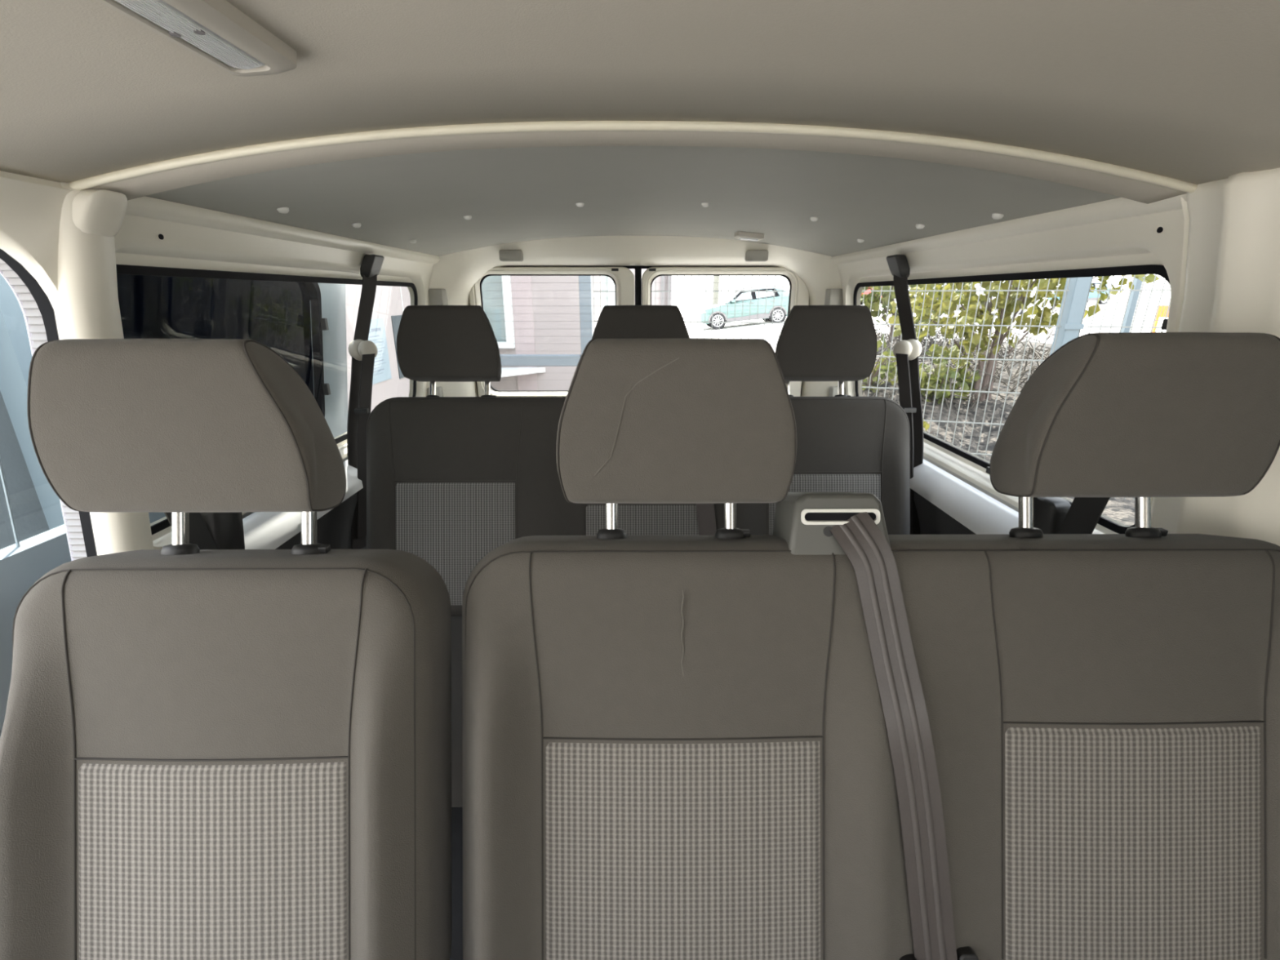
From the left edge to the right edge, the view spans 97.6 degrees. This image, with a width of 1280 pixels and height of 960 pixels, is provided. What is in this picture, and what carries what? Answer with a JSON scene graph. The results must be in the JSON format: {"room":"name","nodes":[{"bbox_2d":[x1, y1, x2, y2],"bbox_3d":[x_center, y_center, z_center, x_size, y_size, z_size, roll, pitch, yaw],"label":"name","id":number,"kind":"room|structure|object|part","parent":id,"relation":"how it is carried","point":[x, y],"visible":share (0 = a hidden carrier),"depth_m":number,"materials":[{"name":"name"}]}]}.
{"room":"vehicle interior","nodes":[
{"label":"vehicle interior","id":0,"kind":"room"},
{"bbox_2d":[0,170,439,560],"bbox_3d":[-0.873,0.342,0.695,0.343,1.421,3.720,0,18,0],"label":"wall","id":1,"kind":"structure","parent":0,"point":[61,246],"depth_m":0.88,"materials":[{"name":"beige paint"}]},
{"bbox_2d":[0,274,347,737],"bbox_3d":[-1.058,0.115,1.411,0.267,1.365,1.295,0,18,0],"label":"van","id":2,"kind":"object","parent":1,"relation":"in","point":[304,323],"depth_m":1.33,"materials":[{"name":"metal"}]},
{"bbox_3d":[-1.019,-0.269,1.386,0.071,0.470,0.775,0,18,0],"label":"privacy glass","id":3,"kind":"part","parent":2,"relation":"part of","materials":[{"name":"black glass"}]},
{"bbox_2d":[164,512,244,549],"bbox_3d":[-0.799,0.110,1.032,0.056,0.550,0.155,0,18,0],"label":"belt","id":4,"kind":"object","parent":1,"relation":"attached to","point":[208,531],"visible":0.17,"depth_m":1.03,"materials":[{"name":"black fabric"}]},
{"bbox_3d":[-0.762,-0.291,0.436,0.052,0.057,3.620,0,18,0],"label":"roof rail","id":5,"kind":"part","parent":1,"relation":"part of","materials":[{"name":"beige paint"}]},
{"bbox_2d":[115,264,417,534],"bbox_3d":[-0.854,-0.306,1.512,0.073,0.455,1.329,0,18,0],"label":"window","id":6,"kind":"structure","parent":1,"relation":"in","point":[121,268],"depth_m":1.12,"materials":[{"name":"black rubber"}]},
{"bbox_3d":[-0.842,0.312,1.764,0.091,0.672,1.510,0,18,0],"label":"trim","id":7,"kind":"part","parent":1,"relation":"part of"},
{"bbox_2d":[346,254,384,549],"bbox_3d":[-0.791,-0.218,1.613,0.073,0.812,0.276,5,19,14],"label":"belt","id":8,"kind":"object","parent":1,"relation":"attached to","point":[363,352],"visible":0.97,"depth_m":1.60,"materials":[{"name":"black fabric"}]},
{"bbox_2d":[67,120,1197,193],"bbox_3d":[-0.005,-0.414,0.719,1.472,0.083,0.011,0,18,0],"label":"trim","id":9,"kind":"structure","parent":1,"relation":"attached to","point":[131,172],"depth_m":0.71,"materials":[{"name":"beige plastic"}]},
{"bbox_2d":[88,130,1186,204],"bbox_3d":[-0.006,-0.429,0.763,1.481,0.088,0.084,0,18,0],"label":"trim","id":10,"kind":"structure","parent":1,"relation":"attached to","point":[1136,190],"depth_m":0.75,"materials":[{"name":"plastic"}]},
{"bbox_2d":[448,807,462,959],"bbox_3d":[-0.004,0.971,0.907,1.800,0.050,3.720,0,18,0],"label":"floor","id":11,"kind":"structure","parent":0,"point":[456,953],"depth_m":1.19,"materials":[{"name":"carpet"}]},
{"bbox_2d":[0,338,452,959],"bbox_3d":[-0.451,0.493,0.450,0.446,1.143,0.726,0,18,0],"label":"seat","id":12,"kind":"object","parent":11,"relation":"on","point":[206,754],"visible":1,"depth_m":0.58,"materials":[{"name":"fabric"}]},
{"bbox_3d":[-0.527,0.034,0.640,0.016,0.083,0.038,0,18,0],"label":"post","id":13,"kind":"part","parent":12,"relation":"part of","materials":[{"name":"silver metal"}]},
{"bbox_3d":[-0.447,0.431,0.586,0.285,0.268,0.093,0,18,0],"label":"checked panel","id":14,"kind":"part","parent":12,"relation":"part of","materials":[{"name":"fabric"}]},
{"bbox_3d":[-0.452,0.348,0.632,0.446,0.512,0.285,0,18,0],"label":"backrest","id":15,"kind":"part","parent":12,"relation":"part of","materials":[{"name":"fabric"}]},
{"bbox_3d":[-0.380,0.034,0.641,0.016,0.083,0.038,0,18,0],"label":"post","id":16,"kind":"part","parent":12,"relation":"part of","materials":[{"name":"silver metal"}]},
{"bbox_2d":[366,305,910,807],"bbox_3d":[-0.001,0.201,1.315,1.442,1.160,0.744,0,18,0],"label":"seat","id":17,"kind":"object","parent":11,"relation":"on","point":[451,481],"visible":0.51,"depth_m":1.45,"materials":[{"name":"fabric"}]},
{"bbox_3d":[-0.559,-0.268,1.510,0.016,0.083,0.038,0,18,0],"label":"post","id":18,"kind":"part","parent":17,"relation":"part of","materials":[{"name":"silver metal"}]},
{"bbox_3d":[-0.479,0.166,1.457,0.316,0.315,0.107,0,18,0],"label":"checked panel","id":19,"kind":"part","parent":17,"relation":"part of","materials":[{"name":"fabric"}]},
{"bbox_2d":[451,615,462,807],"bbox_3d":[-0.001,0.476,1.308,1.442,0.134,0.560,0,18,0],"label":"cushion","id":20,"kind":"object","parent":17,"relation":"on","point":[456,620],"depth_m":1.12,"materials":[{"name":"fabric"}]},
{"bbox_3d":[-0.412,-0.268,1.511,0.016,0.083,0.038,0,18,0],"label":"post","id":21,"kind":"part","parent":17,"relation":"part of","materials":[{"name":"silver metal"}]},
{"bbox_3d":[-0.003,0.074,1.508,1.442,0.574,0.297,0,18,0],"label":"backrest","id":22,"kind":"part","parent":17,"relation":"part of","materials":[{"name":"fabric"}]},
{"bbox_3d":[0.026,0.195,1.460,0.340,0.258,0.088,0,18,0],"label":"checked panel","id":23,"kind":"part","parent":17,"relation":"part of","materials":[{"name":"fabric"}]},
{"bbox_3d":[0.398,-0.270,1.516,0.016,0.083,0.038,0,18,0],"label":"post","id":24,"kind":"part","parent":17,"relation":"part of","materials":[{"name":"silver metal"}]},
{"bbox_3d":[0.482,0.154,1.462,0.297,0.334,0.114,0,18,0],"label":"checked panel","id":25,"kind":"part","parent":17,"relation":"part of","materials":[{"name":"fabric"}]},
{"bbox_3d":[0.545,-0.270,1.517,0.016,0.083,0.038,0,18,0],"label":"post","id":26,"kind":"part","parent":17,"relation":"part of","materials":[{"name":"silver metal"}]},
{"bbox_2d":[462,332,1279,959],"bbox_3d":[0.300,0.474,0.504,1.020,1.145,0.735,0,18,0],"label":"seat","id":27,"kind":"object","parent":11,"relation":"on","point":[828,735],"visible":1,"depth_m":0.64,"materials":[{"name":"fabric"}]},
{"bbox_3d":[-0.035,0.021,0.694,0.016,0.083,0.038,0,18,0],"label":"post","id":28,"kind":"part","parent":27,"relation":"part of","materials":[{"name":"silver metal"}]},
{"bbox_3d":[0.049,0.432,0.639,0.321,0.264,0.092,0,18,0],"label":"checked panel","id":29,"kind":"part","parent":27,"relation":"part of","materials":[{"name":"fabric"}]},
{"bbox_3d":[0.112,0.021,0.694,0.016,0.083,0.038,0,18,0],"label":"post","id":30,"kind":"part","parent":27,"relation":"part of","materials":[{"name":"silver metal"}]},
{"bbox_2d":[772,491,890,555],"bbox_3d":[0.233,0.054,0.695,0.121,0.098,0.110,0,18,0],"label":"outlet","id":31,"kind":"object","parent":27,"relation":"attached to","point":[806,522],"depth_m":0.65,"materials":[{"name":"grey plastic"}]},
{"bbox_3d":[0.298,0.342,0.684,1.020,0.523,0.294,0,18,0],"label":"backrest","id":32,"kind":"part","parent":27,"relation":"part of","materials":[{"name":"fabric"}]},
{"bbox_3d":[0.481,0.020,0.697,0.016,0.083,0.038,0,18,0],"label":"post","id":33,"kind":"part","parent":27,"relation":"part of","materials":[{"name":"silver metal"}]},
{"bbox_3d":[0.566,0.423,0.642,0.301,0.278,0.097,0,18,0],"label":"checked panel","id":34,"kind":"part","parent":27,"relation":"part of","materials":[{"name":"fabric"}]},
{"bbox_3d":[0.628,0.020,0.698,0.016,0.083,0.038,0,18,0],"label":"post","id":35,"kind":"part","parent":27,"relation":"part of","materials":[{"name":"silver metal"}]},
{"bbox_2d":[426,235,844,396],"bbox_3d":[-0.018,-0.268,2.372,1.901,1.405,0.185,0,18,0],"label":"door frame","id":36,"kind":"structure","parent":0,"point":[453,277],"depth_m":2.14,"materials":[{"name":"beige paint"}]},
{"bbox_2d":[469,266,635,396],"bbox_3d":[-0.358,-0.263,2.454,0.674,1.254,0.066,0,18,0],"label":"door","id":37,"kind":"structure","parent":36,"relation":"in","point":[623,277],"depth_m":2.27,"materials":[{"name":"beige paint"}]},
{"bbox_2d":[484,297,613,380],"bbox_3d":[-0.378,-0.612,2.363,0.574,0.494,0.006,0,18,0],"label":"window","id":38,"kind":"structure","parent":37,"relation":"attached to","point":[484,298],"depth_m":2.34,"materials":[{"name":"clear glass"}]},
{"bbox_2d":[469,266,802,396],"bbox_3d":[-0.002,-0.260,2.466,1.410,1.281,0.012,0,18,0],"label":"trim","id":39,"kind":"structure","parent":36,"relation":"attached to","point":[628,267],"depth_m":2.26,"materials":[{"name":"black rubber"}]},
{"bbox_2d":[635,267,641,305],"bbox_3d":[-0.007,-0.267,2.468,0.026,1.252,0.047,0,18,0],"label":"trim","id":40,"kind":"structure","parent":36,"relation":"attached to","point":[637,270],"depth_m":2.27,"materials":[{"name":"black rubber"}]},
{"bbox_2d":[641,266,809,396],"bbox_3d":[0.349,-0.265,2.459,0.686,1.254,0.066,0,18,0],"label":"door","id":41,"kind":"structure","parent":36,"relation":"in","point":[798,291],"depth_m":2.27,"materials":[{"name":"beige paint"}]},
{"bbox_2d":[653,297,787,321],"bbox_3d":[0.333,-0.614,2.368,0.596,0.494,0.006,0,18,0],"label":"window defroster lines","id":42,"kind":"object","parent":41,"relation":"attached to","point":[653,298],"depth_m":2.32,"materials":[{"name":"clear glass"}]},
{"bbox_2d":[0,0,1279,256],"bbox_3d":[-0.004,-0.338,0.447,1.558,0.105,3.660,0,18,0],"label":"ceiling","id":43,"kind":"structure","parent":0,"point":[1188,91],"depth_m":0.58,"materials":[{"name":"fabric"}]},
{"bbox_2d":[96,0,297,76],"bbox_3d":[-0.327,-0.328,0.379,0.064,0.023,0.248,0,18,0],"label":"recessed light","id":44,"kind":"object","parent":43,"relation":"in","point":[216,32],"visible":1,"depth_m":0.42,"materials":[{"name":"beige plastic"}]},
{"bbox_2d":[276,207,288,213],"bbox_3d":[-0.673,-0.508,1.056,0.020,0.010,0.020,0,18,0],"label":"clip","id":45,"kind":"object","parent":43,"relation":"attached to","point":[282,210],"visible":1,"depth_m":1.05,"materials":[{"name":"white plastic"}]},
{"bbox_2d":[351,222,360,227],"bbox_3d":[-0.660,-0.592,1.303,0.020,0.010,0.020,0,18,0],"label":"clip","id":46,"kind":"object","parent":43,"relation":"attached to","point":[357,224],"visible":0.99,"depth_m":1.30,"materials":[{"name":"white plastic"}]},
{"bbox_2d":[408,239,416,243],"bbox_3d":[-0.672,-0.706,1.658,0.020,0.010,0.020,0,18,0],"label":"clip","id":47,"kind":"object","parent":43,"relation":"attached to","point":[415,240],"visible":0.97,"depth_m":1.65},
{"bbox_2d":[463,215,471,219],"bbox_3d":[-0.438,-0.667,1.422,0.020,0.010,0.020,0,18,0],"label":"clip","id":48,"kind":"object","parent":43,"relation":"attached to","point":[466,217],"visible":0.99,"depth_m":1.42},
{"bbox_2d":[575,202,584,207],"bbox_3d":[-0.144,-0.662,1.347,0.020,0.010,0.020,0,18,0],"label":"clip","id":49,"kind":"object","parent":43,"relation":"attached to","point":[578,204],"visible":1,"depth_m":1.34,"materials":[{"name":"white plastic"}]},
{"bbox_2d":[701,202,709,207],"bbox_3d":[0.157,-0.659,1.341,0.020,0.010,0.020,0,18,0],"label":"clip","id":50,"kind":"object","parent":43,"relation":"attached to","point":[704,204],"visible":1,"depth_m":1.33,"materials":[{"name":"white plastic"}]},
{"bbox_2d":[733,231,764,241],"bbox_3d":[0.363,-0.813,1.867,0.090,0.029,0.070,0,18,0],"label":"recessed light","id":51,"kind":"object","parent":43,"relation":"in","point":[754,237],"visible":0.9,"depth_m":1.84,"materials":[{"name":"white plastic"}]},
{"bbox_2d":[810,217,818,221],"bbox_3d":[0.444,-0.665,1.427,0.020,0.010,0.020,0,18,0],"label":"clip","id":52,"kind":"object","parent":43,"relation":"attached to","point":[812,219],"visible":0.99,"depth_m":1.42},
{"bbox_2d":[857,239,864,242],"bbox_3d":[0.648,-0.701,1.643,0.020,0.010,0.020,0,18,0],"label":"clip","id":53,"kind":"object","parent":43,"relation":"attached to","point":[858,240],"visible":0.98,"depth_m":1.64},
{"bbox_2d":[915,224,924,229],"bbox_3d":[0.652,-0.590,1.304,0.020,0.010,0.020,0,18,0],"label":"clip","id":54,"kind":"object","parent":43,"relation":"attached to","point":[917,226],"visible":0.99,"depth_m":1.30,"materials":[{"name":"white plastic"}]},
{"bbox_2d":[991,213,1004,219],"bbox_3d":[0.692,-0.510,1.083,0.020,0.010,0.020,0,18,0],"label":"clip","id":55,"kind":"object","parent":43,"relation":"attached to","point":[995,215],"visible":1,"depth_m":1.08,"materials":[{"name":"white plastic"}]},
{"bbox_2d":[830,167,1279,546],"bbox_3d":[0.872,0.338,0.706,0.329,1.421,3.720,0,18,0],"label":"wall","id":56,"kind":"structure","parent":0,"point":[1217,244],"depth_m":0.84,"materials":[{"name":"beige paint"}]},
{"bbox_2d":[886,254,923,534],"bbox_3d":[0.769,-0.222,1.623,0.073,0.812,0.276,-5,19,-15],"label":"belt","id":57,"kind":"object","parent":56,"relation":"attached to","point":[907,351],"visible":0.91,"depth_m":1.60,"materials":[{"name":"black fabric"}]},
{"bbox_3d":[0.821,0.308,1.774,0.091,0.672,1.510,0,18,0],"label":"trim","id":58,"kind":"part","parent":56,"relation":"part of","materials":[{"name":"black plastic"}]},
{"bbox_3d":[0.755,-0.295,0.446,0.052,0.057,3.620,0,18,0],"label":"roof rail","id":59,"kind":"part","parent":56,"relation":"part of","materials":[{"name":"beige paint"}]},
{"bbox_2d":[853,264,1169,533],"bbox_3d":[0.833,-0.306,1.520,0.073,0.460,1.337,0,18,0],"label":"window","id":60,"kind":"structure","parent":56,"relation":"in","point":[1158,269],"depth_m":1.14,"materials":[{"name":"black rubber"}]},
{"bbox_2d":[1033,497,1110,533],"bbox_3d":[0.786,0.106,1.042,0.056,0.550,0.155,0,18,0],"label":"belt","id":61,"kind":"object","parent":56,"relation":"attached to","point":[1051,515],"visible":0.27,"depth_m":1.02,"materials":[{"name":"black fabric"}]},
{"label":"outside","id":62,"kind":"structure","parent":0,"visible":0},
{"bbox_2d":[680,302,1168,352],"bbox_3d":[12.347,-5.901,21.832,85.000,1.300,69.000,0,18,0],"label":"ground","id":63,"kind":"structure","parent":62,"point":[1121,307],"depth_m":20.28,"materials":[{"name":"grey concrete"}]},
{"bbox_2d":[0,273,410,549],"bbox_3d":[-2.578,-1.138,3.897,2.100,3.200,5.850,0,18,0],"label":"building","id":64,"kind":"structure","parent":63,"relation":"on","point":[36,507],"depth_m":1.45,"materials":[{"name":"metal"}]},
{"bbox_3d":[-1.575,-0.232,1.449,0.070,3.000,0.080,0,18,0],"label":"metal frame","id":65,"kind":"part","parent":64,"relation":"part of","materials":[{"name":"white metal"}]},
{"bbox_2d":[368,318,391,384],"bbox_3d":[-1.570,-0.771,3.345,0.004,0.365,0.290,0,18,0],"label":"notice","id":66,"kind":"object","parent":64,"relation":"attached to","point":[382,371],"visible":0.72,"depth_m":3.38,"materials":[{"name":"paper"}]},
{"bbox_2d":[391,315,404,378],"bbox_3d":[-1.574,-0.920,3.817,0.006,0.395,0.450,0,18,0],"label":"poster","id":67,"kind":"object","parent":64,"relation":"attached to","point":[396,320],"visible":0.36,"depth_m":3.61,"materials":[{"name":"paper"}]},
{"bbox_2d":[499,354,581,366],"bbox_3d":[-1.003,-0.298,4.320,1.132,1.340,0.080,0,18,0],"label":"rail","id":68,"kind":"object","parent":63,"relation":"on","point":[507,360],"visible":0.27,"depth_m":4.10,"materials":[{"name":"blue metal"}]},
{"bbox_2d":[481,275,602,390],"bbox_3d":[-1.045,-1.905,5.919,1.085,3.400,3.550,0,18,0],"label":"building","id":69,"kind":"structure","parent":63,"relation":"on","point":[512,337],"depth_m":4.80,"materials":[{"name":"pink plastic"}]},
{"bbox_3d":[-1.359,-1.739,4.672,0.430,1.140,0.010,0,18,0],"label":"pane","id":70,"kind":"part","parent":69,"relation":"part of","materials":[{"name":"clear glass"}]},
{"bbox_3d":[-0.999,-1.522,4.750,0.170,2.600,0.010,0,18,0],"label":"shaded panel","id":71,"kind":"part","parent":69,"relation":"part of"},
{"bbox_2d":[578,275,592,355],"bbox_3d":[-0.389,-0.791,4.178,0.109,2.365,0.097,0,18,0],"label":"fence post","id":72,"kind":"object","parent":63,"relation":"on","point":[584,282],"visible":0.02,"depth_m":4.00,"materials":[{"name":"blue metal"}]},
{"bbox_2d":[592,275,1070,459],"bbox_3d":[1.073,-0.834,3.722,2.912,1.660,0.010,5,19,14],"label":"wire fence","id":73,"kind":"object","parent":72,"relation":"attached to","point":[916,290],"visible":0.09,"depth_m":3.51,"materials":[{"name":"grey metal"}]},
{"bbox_2d":[601,268,671,308],"bbox_3d":[-0.832,-4.822,12.584,2.920,5.200,3.070,0,18,0],"label":"building","id":74,"kind":"structure","parent":63,"relation":"on","point":[657,282],"depth_m":11.34,"materials":[{"name":"white plastic"}]},
{"bbox_3d":[-0.801,-3.931,11.308,0.320,2.100,0.030,0,18,0],"label":"pane","id":75,"kind":"part","parent":74,"relation":"part of","materials":[{"name":"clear glass"}]},
{"bbox_2d":[713,275,719,305],"bbox_3d":[4.132,-11.840,29.826,0.556,6.581,0.556,0,18,0],"label":"lamp post","id":76,"kind":"object","parent":63,"relation":"on","point":[716,295],"visible":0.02,"depth_m":30.21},
{"bbox_2d":[696,285,789,329],"bbox_3d":[4.782,-7.909,25.645,4.262,1.872,2.140,0,18,0],"label":"car","id":77,"kind":"object","parent":63,"relation":"on","point":[716,310],"visible":0.83,"depth_m":24.84,"materials":[{"name":"teal paint"}]},
{"bbox_3d":[3.468,-7.274,24.910,0.818,0.445,0.055,0,18,0],"label":"arch trim","id":78,"kind":"part","parent":77,"relation":"part of","materials":[{"name":"teal metal"}]},
{"bbox_3d":[5.411,-8.487,24.829,1.961,0.265,0.043,0,18,0],"label":"roof rail","id":79,"kind":"part","parent":77,"relation":"part of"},
{"bbox_3d":[6.128,-7.501,24.855,0.818,0.445,0.055,0,18,0],"label":"arch trim","id":80,"kind":"part","parent":77,"relation":"part of","materials":[{"name":"teal metal"}]},
{"bbox_2d":[860,286,882,304],"bbox_3d":[16.617,-12.739,38.038,4.260,1.690,2.140,0,18,0],"label":"car","id":81,"kind":"object","parent":63,"relation":"on","point":[865,292],"visible":0.02,"depth_m":37.20,"materials":[{"name":"red paint"}]},
{"bbox_2d":[894,280,1035,316],"bbox_3d":[10.284,-6.068,18.058,4.350,1.690,2.212,0,18,0],"label":"car","id":82,"kind":"object","parent":63,"relation":"on","point":[977,286],"visible":0.06,"depth_m":17.35,"materials":[{"name":"paint"}]},
{"bbox_2d":[862,339,1134,526],"bbox_3d":[5.861,-0.224,4.451,9.480,1.242,10.920,0,18,0],"label":"mulch bed","id":83,"kind":"object","parent":63,"relation":"on","point":[1122,510],"visible":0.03,"depth_m":4.62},
{"bbox_2d":[862,333,897,393],"bbox_3d":[2.119,-1.066,5.138,0.533,0.545,0.550,14,23,36],"label":"shrub","id":84,"kind":"object","parent":83,"relation":"on","point":[874,376],"visible":0.41,"depth_m":5.10,"materials":[{"name":"green plant"}]},
{"bbox_2d":[860,282,975,346],"bbox_3d":[3.203,-2.228,6.721,1.696,1.306,0.856,0,18,0],"label":"young tree","id":85,"kind":"object","parent":83,"relation":"on","point":[876,299],"visible":0.12,"depth_m":6.66,"materials":[{"name":"green plant"}]},
{"bbox_2d":[923,418,933,434],"bbox_3d":[1.971,-0.294,4.053,0.391,0.359,0.333,0,18,0],"label":"shrub","id":86,"kind":"object","parent":83,"relation":"on","point":[926,425],"visible":0.02,"depth_m":4.04,"materials":[{"name":"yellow plant"}]},
{"bbox_2d":[919,343,981,404],"bbox_3d":[2.560,-0.903,4.818,0.633,0.528,0.514,0,18,0],"label":"shrub","id":87,"kind":"object","parent":83,"relation":"on","point":[937,353],"visible":0.6,"depth_m":4.73,"materials":[{"name":"green plant"}]},
{"bbox_2d":[862,324,1054,412],"bbox_3d":[2.952,-1.097,6.128,2.935,1.127,3.647,2,18,6],"label":"dry twigs","id":88,"kind":"object","parent":83,"relation":"on","point":[880,334],"visible":0.25,"depth_m":5.22,"materials":[{"name":"plant"}]},
{"bbox_2d":[888,274,1159,402],"bbox_3d":[3.035,-1.581,4.542,1.975,1.978,0.856,0,18,0],"label":"young tree","id":89,"kind":"object","parent":83,"relation":"on","point":[1043,283],"visible":0.4,"depth_m":4.54,"materials":[{"name":"green plant"}]},
{"bbox_2d":[1049,276,1092,355],"bbox_3d":[2.527,-0.710,3.368,0.109,2.015,0.097,0,18,0],"label":"fence post","id":90,"kind":"object","parent":83,"relation":"on","point":[1078,287],"visible":0.07,"depth_m":3.25,"materials":[{"name":"blue metal"}]},
{"bbox_2d":[1078,274,1170,499],"bbox_3d":[3.778,-0.604,3.021,2.496,1.660,0.010,5,19,14],"label":"wire fence","id":91,"kind":"object","parent":90,"relation":"attached to","point":[1090,290],"visible":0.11,"depth_m":3.19,"materials":[{"name":"grey metal"}]},
{"bbox_2d":[1047,280,1111,304],"bbox_3d":[33.703,-14.331,42.903,4.260,1.690,2.153,-3,18,-9],"label":"car","id":92,"kind":"object","parent":63,"relation":"on","point":[1092,295],"visible":0.06,"depth_m":42.24,"materials":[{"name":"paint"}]},
{"bbox_2d":[1120,276,1143,332],"bbox_3d":[7.192,-2.410,8.244,0.109,2.915,0.097,0,18,0],"label":"fence post","id":93,"kind":"object","parent":63,"relation":"on","point":[1137,283],"visible":0.08,"depth_m":8.17,"materials":[{"name":"blue metal"}]},
{"bbox_2d":[1131,274,1170,332],"bbox_3d":[8.891,-2.713,8.067,3.307,1.660,0.010,1,18,2],"label":"wire fence","id":94,"kind":"object","parent":93,"relation":"attached to","point":[1166,291],"visible":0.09,"depth_m":8.19,"materials":[{"name":"white metal"}]},
{"bbox_2d":[1151,305,1169,332],"bbox_3d":[8.357,-1.999,9.102,0.320,1.600,0.030,0,18,0],"label":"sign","id":95,"kind":"object","parent":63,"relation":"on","point":[1160,307],"visible":0.12,"depth_m":8.88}
]}

